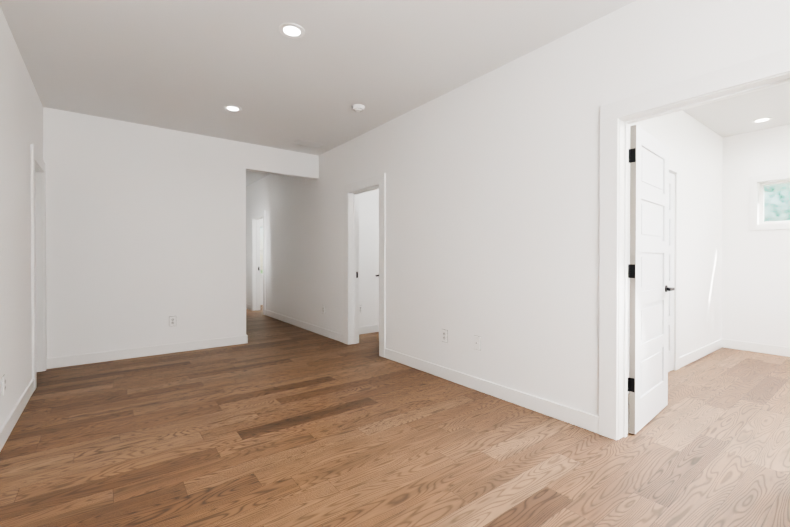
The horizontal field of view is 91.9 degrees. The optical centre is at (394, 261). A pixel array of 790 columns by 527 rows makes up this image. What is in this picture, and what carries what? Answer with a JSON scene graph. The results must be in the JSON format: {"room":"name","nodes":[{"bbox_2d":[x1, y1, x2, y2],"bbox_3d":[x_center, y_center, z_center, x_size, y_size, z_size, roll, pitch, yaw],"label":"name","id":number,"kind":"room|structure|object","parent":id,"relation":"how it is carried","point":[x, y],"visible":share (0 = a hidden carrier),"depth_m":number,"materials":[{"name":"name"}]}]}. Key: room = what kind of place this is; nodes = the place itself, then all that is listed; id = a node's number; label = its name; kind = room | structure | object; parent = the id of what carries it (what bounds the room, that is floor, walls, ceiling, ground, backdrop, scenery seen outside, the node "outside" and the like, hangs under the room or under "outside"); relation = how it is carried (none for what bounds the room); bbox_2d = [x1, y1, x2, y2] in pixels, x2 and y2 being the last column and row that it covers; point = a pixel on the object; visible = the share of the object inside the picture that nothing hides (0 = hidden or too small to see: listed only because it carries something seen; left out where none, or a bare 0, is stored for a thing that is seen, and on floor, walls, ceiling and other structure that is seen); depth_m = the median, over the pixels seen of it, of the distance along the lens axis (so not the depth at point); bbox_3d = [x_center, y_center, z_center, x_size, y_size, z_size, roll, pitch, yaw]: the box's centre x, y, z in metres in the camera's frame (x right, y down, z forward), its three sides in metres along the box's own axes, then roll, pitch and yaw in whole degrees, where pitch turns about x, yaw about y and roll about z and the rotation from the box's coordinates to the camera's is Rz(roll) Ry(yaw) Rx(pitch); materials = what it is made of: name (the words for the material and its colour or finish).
{"room":"empty living room","nodes":[
{"label":"empty living room","id":0,"kind":"room"},
{"bbox_2d":[0,7,42,428],"bbox_3d":[-1.724,-0.285,1.300,0.120,2.875,6.940,0,0,-37],"label":"wall","id":1,"kind":"structure","parent":0,"point":[21,118],"depth_m":2.77,"materials":[{"name":"white paint"}]},
{"bbox_2d":[2,374,5,395],"bbox_3d":[-2.496,0.789,2.441,0.009,0.123,0.079,0,0,-37],"label":"electrical outlet","id":2,"kind":"object","parent":1,"relation":"attached to","point":[3,384],"visible":1,"depth_m":2.43,"materials":[{"name":"white plastic"}]},
{"bbox_2d":[30,144,46,390],"bbox_3d":[-3.484,0.053,3.641,0.156,2.165,0.844,0,0,-37],"label":"trim","id":3,"kind":"structure","parent":1,"relation":"attached to","point":[38,265],"depth_m":3.91,"materials":[{"name":"white wood"}]},
{"bbox_2d":[43,107,318,357],"bbox_3d":[-2.960,-0.381,4.638,4.370,3.020,0.120,0,0,-37],"label":"wall","id":4,"kind":"structure","parent":0,"point":[145,232],"depth_m":4.54,"materials":[{"name":"white paint"}]},
{"bbox_2d":[169,316,175,325],"bbox_3d":[-2.749,0.739,4.723,0.079,0.123,0.009,0,0,-37],"label":"electrical outlet","id":5,"kind":"object","parent":4,"relation":"attached to","point":[172,320],"visible":1,"depth_m":4.72,"materials":[{"name":"white plastic"}]},
{"bbox_2d":[246,171,268,185],"bbox_3d":[-1.940,-1.836,8.287,4.080,0.160,4.500,0,0,-37],"label":"ceiling","id":6,"kind":"structure","parent":0,"point":[252,177],"depth_m":7.88,"materials":[{"name":"white paint"}]},
{"bbox_2d":[260,219,262,300],"bbox_3d":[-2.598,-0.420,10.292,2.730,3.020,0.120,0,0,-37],"label":"door","id":7,"kind":"structure","parent":0,"point":[261,282],"depth_m":9.64,"materials":[{"name":"white paint"}]},
{"bbox_2d":[260,223,262,277],"bbox_3d":[-3.331,-0.281,9.721,0.800,1.400,0.123,0,0,-37],"label":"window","id":8,"kind":"structure","parent":7,"relation":"in","point":[261,225],"depth_m":9.65,"materials":[{"name":"white"}]},
{"bbox_2d":[359,189,378,326],"bbox_3d":[-0.091,-0.320,6.297,1.930,2.875,0.120,0,0,-37],"label":"wall","id":9,"kind":"structure","parent":0,"point":[368,251],"depth_m":5.99,"materials":[{"name":"white paint"}]},
{"bbox_2d":[0,305,789,526],"bbox_3d":[-0.546,1.178,4.826,8.600,0.100,12.000,0,0,-37],"label":"floor","id":10,"kind":"structure","parent":0,"point":[273,422],"depth_m":2.33,"materials":[{"name":"brown wood"}]},
{"bbox_2d":[0,0,789,155],"bbox_3d":[0.791,-1.675,2.996,8.400,0.120,7.240,0,0,-37],"label":"ceiling","id":11,"kind":"structure","parent":0,"point":[193,66],"depth_m":3.04,"materials":[{"name":"white paint"}]},
{"bbox_2d":[224,105,241,111],"bbox_3d":[-1.716,-1.619,4.040,0.176,0.006,0.176,0,0,-37],"label":"recessed light","id":12,"kind":"object","parent":11,"relation":"in","point":[232,108],"visible":1,"depth_m":4.04,"materials":[{"name":"white plastic"}]},
{"bbox_2d":[279,23,304,38],"bbox_3d":[-0.719,-1.609,2.665,0.176,0.006,0.176,0,0,-37],"label":"recessed light","id":13,"kind":"object","parent":11,"relation":"in","point":[292,30],"visible":1,"depth_m":2.66,"materials":[{"name":"white plastic"}]},
{"bbox_2d":[292,140,324,147],"bbox_3d":[-1.196,-1.627,5.299,0.400,0.008,0.200,0,0,-37],"label":"ceiling vent","id":14,"kind":"object","parent":11,"relation":"in","point":[307,143],"visible":1,"depth_m":5.30,"materials":[{"name":"white metal"}]},
{"bbox_2d":[352,104,364,111],"bbox_3d":[-0.384,-1.600,3.998,0.136,0.044,0.136,0,0,-37],"label":"smoke detector","id":15,"kind":"object","parent":11,"relation":"attached to","point":[358,107],"visible":1,"depth_m":3.96,"materials":[{"name":"white plastic"}]},
{"bbox_2d":[751,117,772,122],"bbox_3d":[4.207,-1.621,4.378,0.176,0.006,0.176,0,0,-37],"label":"recessed light","id":16,"kind":"object","parent":11,"relation":"in","point":[764,119],"visible":0.98,"depth_m":4.38,"materials":[{"name":"white plastic"}]},
{"bbox_2d":[246,0,789,415],"bbox_3d":[-0.370,-0.383,4.947,0.140,3.020,11.740,0,0,-37],"label":"wall","id":17,"kind":"structure","parent":0,"point":[493,209],"depth_m":3.13,"materials":[{"name":"white paint"}]},
{"bbox_2d":[251,210,265,314],"bbox_3d":[-2.908,0.021,8.322,0.176,2.165,0.940,0,0,-37],"label":"trim","id":18,"kind":"structure","parent":17,"relation":"attached to","point":[255,259],"depth_m":8.58,"materials":[{"name":"white wood"}]},
{"bbox_2d":[344,173,385,357],"bbox_3d":[-0.343,0.045,4.914,0.176,2.165,0.960,0,0,-37],"label":"trim","id":19,"kind":"structure","parent":17,"relation":"attached to","point":[353,191],"depth_m":5.17,"materials":[{"name":"white wood"}]},
{"bbox_2d":[0,300,789,450],"bbox_3d":[-0.144,1.070,5.127,6.995,0.112,11.500,0,0,-37],"label":"baseboard","id":20,"kind":"structure","parent":17,"relation":"attached to","point":[581,419],"depth_m":4.14,"materials":[{"name":"white wood"}]},
{"bbox_2d":[442,329,447,342],"bbox_3d":[0.478,0.721,3.704,0.009,0.123,0.079,0,0,-37],"label":"electrical outlet","id":21,"kind":"object","parent":17,"relation":"attached to","point":[444,335],"visible":1,"depth_m":3.70,"materials":[{"name":"white plastic"}]},
{"bbox_2d":[474,335,480,350],"bbox_3d":[0.722,0.720,3.374,0.016,0.123,0.079,0,0,-37],"label":"electrical outlet","id":22,"kind":"object","parent":17,"relation":"attached to","point":[477,342],"visible":1,"depth_m":3.37,"materials":[{"name":"white plastic"}]},
{"bbox_2d":[627,125,674,433],"bbox_3d":[1.825,0.119,2.774,0.814,2.030,0.152,0,0,-37],"label":"door","id":23,"kind":"structure","parent":17,"relation":"in","point":[648,161],"depth_m":2.68,"materials":[{"name":"white paint"}]},
{"bbox_2d":[599,48,789,439],"bbox_3d":[1.723,0.064,2.170,0.176,2.165,1.010,0,0,-37],"label":"trim","id":24,"kind":"structure","parent":17,"relation":"attached to","point":[618,118],"depth_m":2.45,"materials":[{"name":"white wood"}]},
{"bbox_2d":[628,110,722,376],"bbox_3d":[2.857,-0.304,4.010,3.890,2.875,0.120,0,0,-37],"label":"wall","id":25,"kind":"structure","parent":0,"point":[694,145],"depth_m":4.41,"materials":[{"name":"white paint"}]},
{"bbox_2d":[668,173,674,371],"bbox_3d":[2.575,0.112,3.742,0.802,2.030,0.044,0,0,-37],"label":"door","id":26,"kind":"structure","parent":25,"relation":"in","point":[671,280],"depth_m":3.92,"materials":[{"name":"white paint"}]},
{"bbox_2d":[669,159,680,369],"bbox_3d":[2.550,0.052,3.781,1.030,2.165,0.156,0,0,-37],"label":"trim","id":27,"kind":"structure","parent":25,"relation":"attached to","point":[675,167],"depth_m":3.98,"materials":[{"name":"white wood"}]},
{"bbox_2d":[722,124,789,346],"bbox_3d":[5.278,-0.303,3.879,0.180,2.875,3.240,0,0,-37],"label":"wall","id":28,"kind":"structure","parent":0,"point":[756,286],"depth_m":4.79,"materials":[{"name":"white paint"}]},
{"bbox_2d":[749,172,789,230],"bbox_3d":[4.807,-0.722,4.474,0.183,0.675,0.950,0,0,-37],"label":"window","id":29,"kind":"structure","parent":28,"relation":"in","point":[753,196],"depth_m":4.74,"materials":[{"name":"white"}]},
{"label":"outside","id":30,"kind":"structure","parent":0,"visible":0},
{"bbox_3d":[-0.583,1.360,8.867,70.000,0.280,75.000,0,0,-37],"label":"ground","id":31,"kind":"structure","parent":30,"visible":0},
{"bbox_2d":[764,183,789,221],"bbox_3d":[7.663,-1.488,8.662,4.101,5.459,4.472,0,0,-37],"label":"tree","id":32,"kind":"object","parent":31,"relation":"on","point":[776,204],"depth_m":7.55,"materials":[{"name":"green plant"}]}
]}

